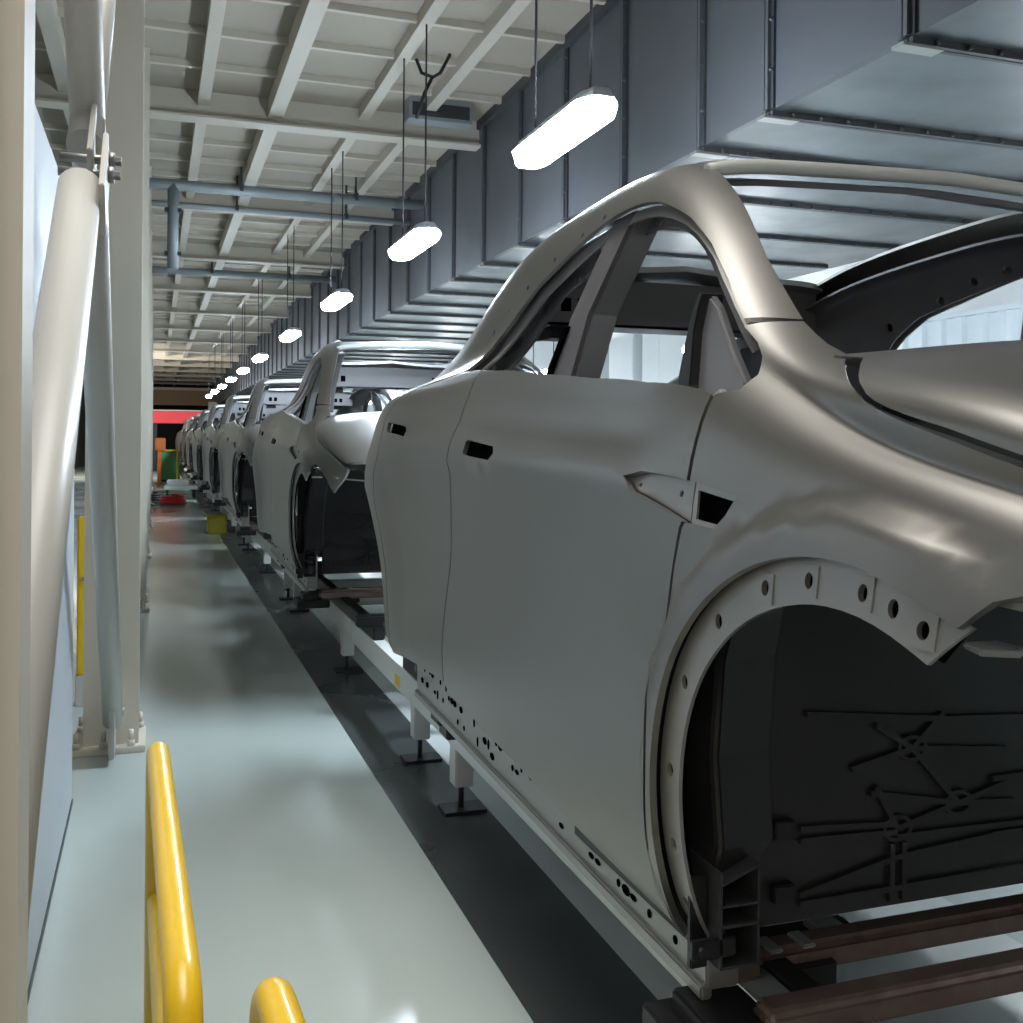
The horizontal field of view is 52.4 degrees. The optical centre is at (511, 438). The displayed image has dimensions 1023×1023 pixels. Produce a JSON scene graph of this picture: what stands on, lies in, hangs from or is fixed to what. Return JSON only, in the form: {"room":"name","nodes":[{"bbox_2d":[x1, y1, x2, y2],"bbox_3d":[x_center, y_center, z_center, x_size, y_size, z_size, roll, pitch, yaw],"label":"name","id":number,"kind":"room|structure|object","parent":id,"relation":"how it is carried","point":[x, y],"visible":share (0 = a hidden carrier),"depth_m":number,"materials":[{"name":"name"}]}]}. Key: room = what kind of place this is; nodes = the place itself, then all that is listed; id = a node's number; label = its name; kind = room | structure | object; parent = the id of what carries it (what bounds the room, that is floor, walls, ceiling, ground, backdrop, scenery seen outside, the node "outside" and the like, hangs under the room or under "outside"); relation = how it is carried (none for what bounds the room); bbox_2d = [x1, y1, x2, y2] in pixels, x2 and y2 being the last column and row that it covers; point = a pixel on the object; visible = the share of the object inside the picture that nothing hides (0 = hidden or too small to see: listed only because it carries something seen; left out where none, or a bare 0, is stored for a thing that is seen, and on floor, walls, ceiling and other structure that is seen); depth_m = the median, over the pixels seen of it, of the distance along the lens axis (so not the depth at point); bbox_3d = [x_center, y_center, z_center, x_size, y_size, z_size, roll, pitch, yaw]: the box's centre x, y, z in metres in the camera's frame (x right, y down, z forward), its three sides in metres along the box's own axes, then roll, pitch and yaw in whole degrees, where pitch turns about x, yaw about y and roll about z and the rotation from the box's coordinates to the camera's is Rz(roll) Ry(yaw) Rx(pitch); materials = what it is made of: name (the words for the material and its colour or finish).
{"room":"factory floor","nodes":[
{"label":"factory floor","id":0,"kind":"room"},
{"bbox_2d":[74,377,84,468],"bbox_3d":[-13.606,-0.959,29.690,0.100,4.500,75.000,0,0,-19],"label":"wall","id":1,"kind":"structure","parent":0,"point":[80,448],"depth_m":47.88,"materials":[{"name":"grey paint"}]},
{"bbox_2d":[153,387,213,405],"bbox_3d":[-17.452,-2.265,55.589,9.400,0.950,0.500,0,0,-19],"label":"trim","id":2,"kind":"structure","parent":1,"relation":"attached to","point":[160,397],"depth_m":55.29,"materials":[{"name":"brown paint"}]},
{"bbox_2d":[153,376,214,381],"bbox_3d":[-18.222,-3.116,52.891,6.180,0.260,0.200,0,0,-19],"label":"ceiling beam","id":3,"kind":"structure","parent":1,"relation":"attached to","point":[159,378],"depth_m":53.36,"materials":[{"name":"white metal"}]},
{"bbox_2d":[153,372,220,377],"bbox_3d":[-16.974,-3.106,49.249,6.180,0.260,0.200,0,0,-19],"label":"ceiling beam","id":4,"kind":"structure","parent":1,"relation":"attached to","point":[167,374],"depth_m":49.71,"materials":[{"name":"white metal"}]},
{"bbox_2d":[153,366,225,372],"bbox_3d":[-15.726,-3.096,45.607,6.180,0.260,0.200,0,0,-19],"label":"ceiling beam","id":5,"kind":"structure","parent":1,"relation":"attached to","point":[155,368],"depth_m":46.06,"materials":[{"name":"white metal"}]},
{"bbox_2d":[153,359,231,367],"bbox_3d":[-14.477,-3.086,41.965,6.180,0.260,0.200,0,0,-19],"label":"ceiling beam","id":6,"kind":"structure","parent":1,"relation":"attached to","point":[175,363],"depth_m":42.41,"materials":[{"name":"white metal"}]},
{"bbox_2d":[153,352,238,361],"bbox_3d":[-13.229,-3.076,38.323,6.180,0.260,0.200,0,0,-19],"label":"ceiling beam","id":7,"kind":"structure","parent":1,"relation":"attached to","point":[157,355],"depth_m":38.79,"materials":[{"name":"white metal"}]},
{"bbox_2d":[154,343,247,353],"bbox_3d":[-11.980,-3.066,34.681,6.180,0.260,0.200,0,0,-19],"label":"ceiling beam","id":8,"kind":"structure","parent":1,"relation":"attached to","point":[157,346],"depth_m":35.16,"materials":[{"name":"white metal"}]},
{"bbox_2d":[154,332,257,344],"bbox_3d":[-10.732,-3.056,31.039,6.180,0.260,0.200,0,0,-19],"label":"ceiling beam","id":9,"kind":"structure","parent":1,"relation":"attached to","point":[161,337],"depth_m":31.50,"materials":[{"name":"white metal"}]},
{"bbox_2d":[153,318,271,332],"bbox_3d":[-9.484,-3.046,27.397,6.180,0.260,0.200,0,0,-19],"label":"ceiling beam","id":10,"kind":"structure","parent":1,"relation":"attached to","point":[157,323],"depth_m":27.87,"materials":[{"name":"white metal"}]},
{"bbox_2d":[153,315,272,322],"bbox_3d":[-9.233,-3.147,26.669,6.180,0.055,0.044,0,0,-19],"label":"ceiling beam","id":11,"kind":"structure","parent":1,"relation":"attached to","point":[154,316],"depth_m":27.12,"materials":[{"name":"white metal"}]},
{"bbox_2d":[153,300,288,317],"bbox_3d":[-8.235,-3.036,23.755,6.180,0.260,0.200,0,0,-19],"label":"ceiling beam","id":12,"kind":"structure","parent":1,"relation":"attached to","point":[158,306],"depth_m":24.23,"materials":[{"name":"white metal"}]},
{"bbox_2d":[153,296,290,304],"bbox_3d":[-7.985,-3.136,23.027,6.180,0.055,0.044,0,0,-19],"label":"ceiling beam","id":13,"kind":"structure","parent":1,"relation":"attached to","point":[154,297],"depth_m":23.48,"materials":[{"name":"white metal"}]},
{"bbox_2d":[153,292,294,300],"bbox_3d":[-7.735,-3.135,22.299,6.180,0.055,0.044,0,0,-19],"label":"trim","id":14,"kind":"structure","parent":1,"relation":"attached to","point":[156,293],"depth_m":22.76,"materials":[{"name":"beige paint"}]},
{"bbox_2d":[56,161,404,195],"bbox_3d":[-4.240,-3.107,12.101,6.180,0.055,0.044,0,0,-19],"label":"ceiling beam","id":15,"kind":"structure","parent":1,"relation":"attached to","point":[67,164],"depth_m":12.54,"materials":[{"name":"white metal"}]},
{"bbox_2d":[153,276,311,297],"bbox_3d":[-6.987,-3.026,20.113,6.180,0.260,0.200,0,0,-19],"label":"ceiling beam","id":16,"kind":"structure","parent":1,"relation":"attached to","point":[162,283],"depth_m":20.59,"materials":[{"name":"white metal"}]},
{"bbox_2d":[49,143,419,182],"bbox_3d":[-3.990,-3.104,11.373,6.180,0.055,0.044,0,0,-19],"label":"ceiling beam","id":17,"kind":"structure","parent":1,"relation":"attached to","point":[62,147],"depth_m":11.79,"materials":[{"name":"white metal"}]},
{"bbox_2d":[152,263,321,275],"bbox_3d":[-6.487,-3.124,18.657,6.180,0.055,0.044,0,0,-19],"label":"trim","id":18,"kind":"structure","parent":1,"relation":"attached to","point":[153,264],"depth_m":19.15,"materials":[{"name":"beige paint"}]},
{"bbox_2d":[42,123,435,166],"bbox_3d":[-3.740,-3.103,10.644,6.180,0.055,0.044,0,0,-19],"label":"ceiling beam","id":19,"kind":"structure","parent":1,"relation":"attached to","point":[47,126],"depth_m":11.05,"materials":[{"name":"white metal"}]},
{"bbox_2d":[152,258,327,269],"bbox_3d":[-6.237,-3.123,17.928,6.180,0.055,0.044,0,0,-19],"label":"trim","id":20,"kind":"structure","parent":1,"relation":"attached to","point":[152,258],"depth_m":18.42,"materials":[{"name":"beige paint"}]},
{"bbox_2d":[152,240,344,268],"bbox_3d":[-5.739,-3.016,16.471,6.180,0.260,0.200,0,0,-19],"label":"ceiling beam","id":21,"kind":"structure","parent":1,"relation":"attached to","point":[194,251],"depth_m":16.97,"materials":[{"name":"white metal"}]},
{"bbox_2d":[152,231,350,248],"bbox_3d":[-5.488,-3.116,15.743,6.180,0.055,0.044,0,0,-19],"label":"trim","id":22,"kind":"structure","parent":1,"relation":"attached to","point":[154,233],"depth_m":16.23,"materials":[{"name":"beige paint"}]},
{"bbox_2d":[151,221,358,239],"bbox_3d":[-5.238,-3.115,15.015,6.180,0.055,0.044,0,0,-19],"label":"trim","id":23,"kind":"structure","parent":1,"relation":"attached to","point":[153,223],"depth_m":15.49,"materials":[{"name":"beige paint"}]},
{"bbox_2d":[35,73,480,150],"bbox_3d":[-3.242,-2.996,9.188,6.180,0.260,0.200,0,0,-19],"label":"ceiling beam","id":24,"kind":"structure","parent":1,"relation":"attached to","point":[166,103],"depth_m":9.58,"materials":[{"name":"white metal"}]},
{"bbox_2d":[151,210,368,230],"bbox_3d":[-4.989,-3.112,14.286,6.180,0.055,0.044,0,0,-19],"label":"trim","id":25,"kind":"structure","parent":1,"relation":"attached to","point":[160,213],"depth_m":14.77,"materials":[{"name":"beige paint"}]},
{"bbox_2d":[35,41,501,104],"bbox_3d":[-2.991,-3.096,8.459,6.180,0.055,0.044,0,0,-19],"label":"ceiling beam","id":26,"kind":"structure","parent":1,"relation":"attached to","point":[162,60],"depth_m":8.89,"materials":[{"name":"white metal"}]},
{"bbox_2d":[151,189,393,225],"bbox_3d":[-4.490,-3.006,12.829,6.180,0.260,0.200,0,0,-19],"label":"ceiling beam","id":27,"kind":"structure","parent":1,"relation":"attached to","point":[157,194],"depth_m":13.34,"materials":[{"name":"white metal"}]},
{"bbox_2d":[35,7,530,76],"bbox_3d":[-2.742,-3.095,7.731,6.180,0.055,0.044,0,0,-19],"label":"ceiling beam","id":28,"kind":"structure","parent":1,"relation":"attached to","point":[149,23],"depth_m":8.16,"materials":[{"name":"white metal"}]},
{"bbox_2d":[251,0,564,43],"bbox_3d":[-2.492,-3.092,7.002,6.180,0.055,0.044,0,0,-19],"label":"ceiling beam","id":29,"kind":"structure","parent":1,"relation":"attached to","point":[336,7],"depth_m":7.59,"materials":[{"name":"white metal"}]},
{"bbox_2d":[153,384,262,457],"bbox_3d":[-18.035,-0.994,61.577,12.200,4.500,0.200,0,0,-19],"label":"wall","id":30,"kind":"structure","parent":0,"point":[168,431],"depth_m":60.83,"materials":[{"name":"black"}]},
{"bbox_2d":[35,0,68,123],"bbox_3d":[-11.710,-3.124,31.920,0.120,0.140,60.000,0,0,-19],"label":"ceiling beam","id":31,"kind":"structure","parent":30,"relation":"attached to","point":[50,24],"depth_m":7.82,"materials":[{"name":"white metal"}]},
{"bbox_2d":[162,0,226,384],"bbox_3d":[-10.632,-3.120,32.289,0.100,0.130,60.000,0,0,-19],"label":"ceiling beam","id":32,"kind":"structure","parent":30,"relation":"attached to","point":[216,8],"depth_m":9.08,"materials":[{"name":"white metal"}]},
{"bbox_2d":[173,0,329,385],"bbox_3d":[-10.036,-3.090,32.494,0.130,0.180,60.000,0,0,-19],"label":"ceiling beam","id":33,"kind":"structure","parent":30,"relation":"attached to","point":[308,19],"depth_m":9.07,"materials":[{"name":"white metal"}]},
{"bbox_2d":[197,0,531,385],"bbox_3d":[-8.777,-3.110,32.925,0.100,0.120,60.000,0,0,-19],"label":"ceiling beam","id":34,"kind":"structure","parent":30,"relation":"attached to","point":[506,13],"depth_m":8.85,"materials":[{"name":"white metal"}]},
{"bbox_2d":[35,0,595,383],"bbox_3d":[-8.418,-3.217,33.576,12.200,0.100,71.000,0,0,-19],"label":"ceiling","id":35,"kind":"structure","parent":0,"point":[554,16],"depth_m":8.87,"materials":[{"name":"grey metal"}]},
{"bbox_2d":[152,262,334,282],"bbox_3d":[-6.070,-2.969,17.468,6.200,0.358,0.140,0,0,-19],"label":"ceiling pipe","id":36,"kind":"object","parent":35,"relation":"hanging from","point":[155,269],"visible":0.51,"depth_m":17.91,"materials":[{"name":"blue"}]},
{"bbox_2d":[151,175,409,224],"bbox_3d":[-4.206,-2.917,12.029,6.200,0.434,0.090,0,0,-19],"label":"ceiling pipe","id":37,"kind":"object","parent":35,"relation":"hanging from","point":[236,208],"visible":0.56,"depth_m":12.50,"materials":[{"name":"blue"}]},
{"bbox_2d":[149,167,423,269],"bbox_3d":[-3.998,-2.507,11.414,6.200,1.250,0.140,0,0,-19],"label":"ceiling pipe","id":38,"kind":"object","parent":35,"relation":"hanging from","point":[173,186],"visible":0.79,"depth_m":11.68,"materials":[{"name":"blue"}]},
{"bbox_2d":[192,0,449,377],"bbox_3d":[-8.206,-3.116,29.685,0.100,0.100,54.500,0,0,-19],"label":"ceiling beam","id":39,"kind":"structure","parent":35,"relation":"attached to","point":[431,10],"depth_m":9.07,"materials":[{"name":"white metal"}]},
{"bbox_2d":[280,225,300,341],"bbox_3d":[-3.203,-2.238,15.070,0.211,1.575,1.018,0,0,-19],"label":"hanging lamp","id":40,"kind":"object","parent":39,"relation":"hanging from","point":[293,332],"visible":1,"depth_m":14.72,"materials":[{"name":"white plastic"}]},
{"bbox_2d":[280,331,300,341],"bbox_3d":[-3.209,-1.486,15.070,0.211,0.070,1.018,0,0,-19],"label":"diffuser","id":41,"kind":"object","parent":40,"relation":"attached to","point":[287,336],"depth_m":14.84,"materials":[{"name":"white plastic"}]},
{"bbox_2d":[321,151,352,310],"bbox_3d":[-1.890,-2.228,11.239,0.211,1.575,1.018,0,0,-19],"label":"hanging lamp","id":42,"kind":"object","parent":39,"relation":"hanging from","point":[341,296],"visible":1,"depth_m":10.90,"materials":[{"name":"white plastic"}]},
{"bbox_2d":[321,293,352,310],"bbox_3d":[-1.896,-1.475,11.239,0.211,0.070,1.018,0,0,-19],"label":"diffuser","id":43,"kind":"object","parent":42,"relation":"attached to","point":[333,302],"depth_m":11.01,"materials":[{"name":"white plastic"}]},
{"bbox_2d":[388,24,440,260],"bbox_3d":[-0.739,-2.219,7.881,0.211,1.575,1.018,0,0,-19],"label":"hanging lamp","id":44,"kind":"object","parent":39,"relation":"hanging from","point":[423,234],"visible":1,"depth_m":7.61,"materials":[{"name":"white plastic"}]},
{"bbox_2d":[388,228,440,260],"bbox_3d":[-0.745,-1.466,7.881,0.211,0.070,1.018,0,0,-19],"label":"diffuser","id":45,"kind":"object","parent":44,"relation":"attached to","point":[416,240],"depth_m":7.69,"materials":[{"name":"white plastic"}]},
{"bbox_2d":[512,0,616,168],"bbox_3d":[0.244,-2.211,5.014,0.211,1.575,1.018,0,0,-19],"label":"hanging lamp","id":46,"kind":"object","parent":39,"relation":"hanging from","point":[592,108],"visible":1,"depth_m":4.83,"materials":[{"name":"grey plastic"}]},
{"bbox_2d":[512,96,616,168],"bbox_3d":[0.238,-1.458,5.014,0.211,0.070,1.018,0,0,-19],"label":"diffuser","id":47,"kind":"object","parent":46,"relation":"attached to","point":[583,116],"depth_m":4.85,"materials":[{"name":"white plastic"}]},
{"bbox_2d":[415,53,450,118],"bbox_3d":[-0.635,-2.796,8.284,0.296,0.550,0.127,0,0,-19],"label":"power cable","id":48,"kind":"object","parent":35,"relation":"hanging from","point":[440,72],"visible":0.96,"depth_m":8.23,"materials":[{"name":"black plastic"}]},
{"bbox_2d":[404,96,472,129],"bbox_3d":[-0.673,-3.006,9.589,0.600,0.200,0.206,0,0,-19],"label":"junction box","id":49,"kind":"object","parent":35,"relation":"attached to","point":[451,114],"visible":0.84,"depth_m":9.53,"materials":[{"name":"grey metal"}]},
{"bbox_2d":[214,0,1022,404],"bbox_3d":[-5.009,-2.428,28.933,3.350,1.445,57.000,0,0,-19],"label":"ventilation duct","id":50,"kind":"object","parent":35,"relation":"hanging from","point":[937,85],"visible":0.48,"depth_m":6.96,"materials":[{"name":"grey metal"}]},
{"bbox_2d":[27,465,1022,1022],"bbox_3d":[-8.942,1.389,31.295,9.800,0.120,75.000,0,0,-19],"label":"floor","id":51,"kind":"structure","parent":0,"point":[302,870],"depth_m":3.52,"materials":[{"name":"grey concrete"}]},
{"bbox_2d":[0,0,34,1022],"bbox_3d":[-0.451,-0.854,0.689,0.300,4.500,0.160,0,0,-19],"label":"post","id":52,"kind":"object","parent":51,"relation":"on","point":[17,17],"visible":1,"depth_m":0.70,"materials":[{"name":"white metal"}]},
{"bbox_2d":[27,106,73,1005],"bbox_3d":[-1.155,0.276,2.406,0.050,2.230,3.300,0,0,-19],"label":"partition panel","id":53,"kind":"object","parent":51,"relation":"on","point":[56,799],"visible":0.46,"depth_m":3.15,"materials":[{"name":"grey"}]},
{"bbox_2d":[75,516,84,706],"bbox_3d":[-2.223,0.892,5.401,0.070,0.980,0.075,0,0,-19],"label":"post","id":54,"kind":"object","parent":51,"relation":"on","point":[81,520],"visible":0.56,"depth_m":5.37,"materials":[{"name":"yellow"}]},
{"bbox_2d":[72,0,145,757],"bbox_3d":[-1.810,-0.865,4.721,0.315,4.500,0.350,0,0,-19],"label":"steel column","id":55,"kind":"structure","parent":51,"relation":"on","point":[125,102],"depth_m":4.62,"materials":[{"name":"white metal"}]},
{"bbox_2d":[28,0,124,926],"bbox_3d":[-1.097,-0.625,2.743,0.147,3.971,3.926,0,0,-19],"label":"brace","id":56,"kind":"object","parent":55,"relation":"attached to","point":[72,332],"visible":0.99,"depth_m":2.20,"materials":[{"name":"grey paint"}]},
{"bbox_2d":[140,47,149,612],"bbox_3d":[-3.064,-0.875,8.382,0.315,4.500,0.350,0,0,-19],"label":"steel column","id":57,"kind":"structure","parent":51,"relation":"on","point":[144,601],"depth_m":8.30,"materials":[{"name":"white metal"}]},
{"bbox_2d":[146,166,151,557],"bbox_3d":[-4.313,-0.884,12.024,0.315,4.500,0.350,0,0,-19],"label":"steel column","id":58,"kind":"structure","parent":51,"relation":"on","point":[148,552],"depth_m":11.94,"materials":[{"name":"grey metal"}]},
{"bbox_2d":[149,229,151,529],"bbox_3d":[-5.561,-0.894,15.666,0.315,4.500,0.350,0,0,-19],"label":"steel column","id":59,"kind":"structure","parent":51,"relation":"on","point":[150,524],"depth_m":15.59,"materials":[{"name":"white metal"}]},
{"bbox_2d":[155,438,177,486],"bbox_3d":[-9.602,0.648,28.953,0.620,1.350,0.160,0,0,-19],"label":"stand","id":60,"kind":"object","parent":51,"relation":"on","point":[160,443],"visible":0.95,"depth_m":28.85,"materials":[{"name":"orange paint"}]},
{"bbox_2d":[161,450,180,482],"bbox_3d":[-10.310,0.821,31.353,0.640,0.988,0.640,0,0,-19],"label":"base cabinet","id":61,"kind":"object","parent":51,"relation":"on","point":[168,458],"visible":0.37,"depth_m":31.07,"materials":[{"name":"green paint"}]},
{"bbox_2d":[158,493,186,504],"bbox_3d":[-6.908,1.234,21.218,0.569,0.222,0.859,0,0,-19],"label":"coil","id":62,"kind":"object","parent":51,"relation":"on","point":[176,498],"visible":1,"depth_m":20.92,"materials":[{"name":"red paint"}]},
{"bbox_2d":[144,742,203,1022],"bbox_3d":[-0.611,1.034,1.834,0.092,0.722,1.233,0,0,-20],"label":"hoop","id":63,"kind":"object","parent":51,"relation":"on","point":[173,991],"visible":1,"depth_m":1.68,"materials":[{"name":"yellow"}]},
{"bbox_2d":[153,410,202,470],"bbox_3d":[-13.039,0.066,42.044,2.800,2.460,0.340,0,0,-19],"label":"gantry","id":64,"kind":"object","parent":51,"relation":"on","point":[159,416],"visible":0.38,"depth_m":41.62,"materials":[{"name":"red metal"}]},
{"bbox_2d":[164,479,197,498],"bbox_3d":[-7.457,1.130,23.452,0.720,0.420,0.920,0,0,-19],"label":"cart","id":65,"kind":"object","parent":51,"relation":"on","point":[172,484],"visible":0.93,"depth_m":23.12,"materials":[{"name":"white metal"}]},
{"bbox_2d":[197,480,206,496],"bbox_3d":[-7.130,1.151,26.091,1.400,0.385,4.700,0,0,-19],"label":"frame","id":66,"kind":"object","parent":51,"relation":"on","point":[199,483],"visible":0.09,"depth_m":26.17,"materials":[{"name":"white metal"}]},
{"bbox_2d":[191,474,198,479],"bbox_3d":[-6.829,0.897,25.205,1.860,0.127,4.070,0,0,-19],"label":"transport skid","id":67,"kind":"object","parent":66,"relation":"on","point":[195,477],"visible":0.16,"depth_m":23.95,"materials":[{"name":"black metal"}]},
{"bbox_2d":[186,409,261,475],"bbox_3d":[-6.830,0.077,25.216,1.991,1.566,4.265,0,0,-19],"label":"car","id":68,"kind":"object","parent":67,"relation":"on","point":[203,418],"visible":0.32,"depth_m":24.54,"materials":[{"name":"silver metal"}]},
{"bbox_2d":[205,490,219,510],"bbox_3d":[-5.599,1.163,21.626,1.400,0.385,4.700,0,0,-19],"label":"frame","id":69,"kind":"object","parent":51,"relation":"on","point":[209,494],"visible":0.12,"depth_m":21.73,"materials":[{"name":"white metal"}]},
{"bbox_2d":[199,481,209,489],"bbox_3d":[-5.299,0.909,20.740,1.860,0.127,4.070,0,0,-19],"label":"transport skid","id":70,"kind":"object","parent":69,"relation":"on","point":[206,486],"visible":0.12,"depth_m":19.50,"materials":[{"name":"black metal"}]},
{"bbox_2d":[192,404,271,484],"bbox_3d":[-5.299,0.089,20.751,1.991,1.566,4.265,0,0,-19],"label":"car","id":71,"kind":"object","parent":70,"relation":"on","point":[215,413],"visible":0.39,"depth_m":20.11,"materials":[{"name":"silver metal"}]},
{"bbox_2d":[206,514,227,533],"bbox_3d":[-4.304,1.236,15.178,0.280,0.260,0.420,0,0,-19],"label":"plastic bin","id":72,"kind":"object","parent":51,"relation":"on","point":[216,523],"visible":1,"depth_m":15.00,"materials":[{"name":"yellow plastic"}]},
{"bbox_2d":[215,498,236,532],"bbox_3d":[-4.069,1.175,17.161,1.400,0.385,4.700,0,0,-19],"label":"frame","id":73,"kind":"object","parent":51,"relation":"on","point":[223,509],"visible":0.2,"depth_m":15.43,"materials":[{"name":"white metal"}]},
{"bbox_2d":[212,494,229,505],"bbox_3d":[-3.768,0.921,16.275,1.860,0.127,4.070,0,0,-19],"label":"transport skid","id":74,"kind":"object","parent":73,"relation":"on","point":[223,501],"visible":0.19,"depth_m":15.03,"materials":[{"name":"black metal"}]},
{"bbox_2d":[202,394,286,499],"bbox_3d":[-3.769,0.102,16.286,1.991,1.566,4.265,0,0,-19],"label":"car","id":75,"kind":"object","parent":74,"relation":"on","point":[213,433],"visible":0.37,"depth_m":15.64,"materials":[{"name":"silver metal"}]},
{"bbox_2d":[232,514,275,573],"bbox_3d":[-2.538,1.187,12.696,1.400,0.385,4.700,0,0,-19],"label":"frame","id":76,"kind":"object","parent":51,"relation":"on","point":[258,538],"visible":0.18,"depth_m":10.81,"materials":[{"name":"white metal"}]},
{"bbox_2d":[235,516,271,544],"bbox_3d":[-2.238,0.934,11.810,1.860,0.127,4.070,0,0,-19],"label":"transport skid","id":77,"kind":"object","parent":76,"relation":"on","point":[243,530],"visible":0.22,"depth_m":10.56,"materials":[{"name":"black metal"}]},
{"bbox_2d":[218,378,391,525],"bbox_3d":[-2.238,0.114,11.821,1.991,1.566,4.265,0,0,-19],"label":"car","id":78,"kind":"object","parent":77,"relation":"on","point":[238,438],"visible":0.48,"depth_m":11.24,"materials":[{"name":"silver metal"}]},
{"bbox_2d":[244,424,260,446],"bbox_3d":[-1.696,-0.037,10.252,1.806,0.315,0.939,0,0,-19],"label":"hood","id":79,"kind":"object","parent":78,"relation":"attached to","point":[251,432],"depth_m":9.97,"materials":[{"name":"metal"}]},
{"bbox_2d":[249,976,305,1022],"bbox_3d":[-0.147,1.038,0.922,0.094,0.722,1.030,0,0,-22],"label":"hoop","id":80,"kind":"object","parent":51,"relation":"on","point":[274,1000],"visible":1,"depth_m":1.26,"materials":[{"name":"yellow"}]},
{"bbox_2d":[266,540,383,673],"bbox_3d":[-1.008,1.200,8.231,1.400,0.385,4.700,0,0,-19],"label":"frame","id":81,"kind":"object","parent":51,"relation":"on","point":[333,612],"visible":0.19,"depth_m":6.99,"materials":[{"name":"white metal"}]},
{"bbox_2d":[277,560,384,640],"bbox_3d":[-0.707,0.946,7.345,1.860,0.127,4.070,0,0,-19],"label":"transport skid","id":82,"kind":"object","parent":81,"relation":"on","point":[347,599],"visible":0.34,"depth_m":6.10,"materials":[{"name":"black metal"}]},
{"bbox_2d":[253,341,543,591],"bbox_3d":[-0.708,0.126,7.356,1.991,1.566,4.265,0,0,-19],"label":"car","id":83,"kind":"object","parent":82,"relation":"on","point":[309,462],"visible":0.43,"depth_m":6.25,"materials":[{"name":"silver metal"}]},
{"bbox_2d":[314,467,364,481],"bbox_3d":[-0.834,0.185,5.381,0.325,0.076,0.400,0,0,-19],"label":"shelf","id":84,"kind":"object","parent":83,"relation":"attached to","point":[332,474],"depth_m":5.24,"materials":[{"name":"silver metal"}]},
{"bbox_2d":[315,411,381,464],"bbox_3d":[-0.165,-0.025,5.787,1.806,0.315,0.939,0,0,-19],"label":"hood","id":85,"kind":"object","parent":83,"relation":"attached to","point":[347,438],"depth_m":5.43,"materials":[{"name":"metal"}]},
{"bbox_2d":[180,465,657,1022],"bbox_3d":[-7.949,1.346,26.350,0.330,0.022,65.000,0,0,-19],"label":"floor strip","id":86,"kind":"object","parent":51,"relation":"on","point":[555,962],"depth_m":3.44,"materials":[{"name":"black rubber"}]},
{"bbox_2d":[352,621,759,1001],"bbox_3d":[0.523,1.212,3.766,1.400,0.385,4.700,0,0,-19],"label":"frame","id":87,"kind":"object","parent":51,"relation":"on","point":[380,653],"visible":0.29,"depth_m":3.93,"materials":[{"name":"white metal"}]},
{"bbox_2d":[403,657,1022,1022],"bbox_3d":[0.823,0.958,2.880,1.860,0.127,4.070,0,0,-19],"label":"transport skid","id":88,"kind":"object","parent":87,"relation":"on","point":[794,980],"visible":0.36,"depth_m":1.81,"materials":[{"name":"black metal"}]},
{"bbox_2d":[365,159,1022,999],"bbox_3d":[0.823,0.138,2.891,1.991,1.566,4.265,0,0,-19],"label":"car","id":89,"kind":"object","parent":88,"relation":"on","point":[739,634],"visible":1,"depth_m":1.80,"materials":[{"name":"metal"}]},
{"bbox_2d":[834,340,1022,454],"bbox_3d":[1.365,-0.013,1.322,1.806,0.315,0.939,0,0,-19],"label":"hood","id":90,"kind":"object","parent":89,"relation":"attached to","point":[975,390],"depth_m":1.24,"materials":[{"name":"metal"}]},
{"bbox_2d":[999,601,1022,611],"bbox_3d":[0.697,0.198,0.916,0.325,0.076,0.400,0,0,-19],"label":"shelf","id":91,"kind":"object","parent":89,"relation":"attached to","point":[1014,605],"depth_m":1.01,"materials":[{"name":"silver metal"}]},
{"bbox_2d":[180,464,1022,1022],"bbox_3d":[-7.273,1.351,26.581,1.100,0.021,65.000,0,0,-19],"label":"conveyor","id":92,"kind":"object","parent":51,"relation":"on","point":[1006,1008],"depth_m":2.98,"materials":[{"name":"grey metal"}]},
{"bbox_3d":[-8.660,1.138,30.556,1.400,0.385,4.700,0,0,-19],"label":"frame","id":93,"kind":"object","parent":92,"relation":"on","visible":0},
{"bbox_3d":[-8.360,0.885,29.670,1.860,0.127,4.070,0,0,-19],"label":"transport skid","id":94,"kind":"object","parent":93,"relation":"on","visible":0},
{"bbox_2d":[181,413,199,469],"bbox_3d":[-8.360,0.065,29.681,1.991,1.566,4.265,0,0,-19],"label":"car","id":95,"kind":"object","parent":94,"relation":"on","point":[196,417],"visible":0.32,"depth_m":28.98,"materials":[{"name":"silver metal"}]},
{"bbox_2d":[609,334,641,380],"bbox_3d":[1.604,0.038,13.632,0.425,2.750,0.750,0,0,-19],"label":"tall cabinet","id":96,"kind":"object","parent":51,"relation":"on","point":[625,352],"visible":0.19,"depth_m":13.40,"materials":[{"name":"white metal"}]},
{"bbox_2d":[642,334,686,382],"bbox_3d":[1.879,0.040,12.828,0.425,2.750,0.450,0,0,-19],"label":"tall cabinet","id":97,"kind":"object","parent":51,"relation":"on","point":[662,355],"visible":0.06,"depth_m":12.62,"materials":[{"name":"white metal"}]},
{"bbox_2d":[330,308,1022,414],"bbox_3d":[-3.093,0.165,28.093,0.030,2.420,61.155,0,0,-19],"label":"wall","id":98,"kind":"structure","parent":0,"point":[1005,325],"depth_m":8.39,"materials":[{"name":"white paint"}]},
{"bbox_2d":[371,302,1022,403],"bbox_3d":[-3.053,-1.065,28.021,0.100,0.040,61.000,0,0,-19],"label":"trim","id":99,"kind":"structure","parent":98,"relation":"attached to","point":[1018,305],"depth_m":8.23,"materials":[{"name":"white metal"}]},
{"bbox_2d":[343,261,1022,402],"bbox_3d":[-2.880,-0.873,28.081,0.150,4.500,61.000,0,0,-19],"label":"wall","id":100,"kind":"structure","parent":0,"point":[1012,292],"depth_m":10.20,"materials":[{"name":"white paint"}]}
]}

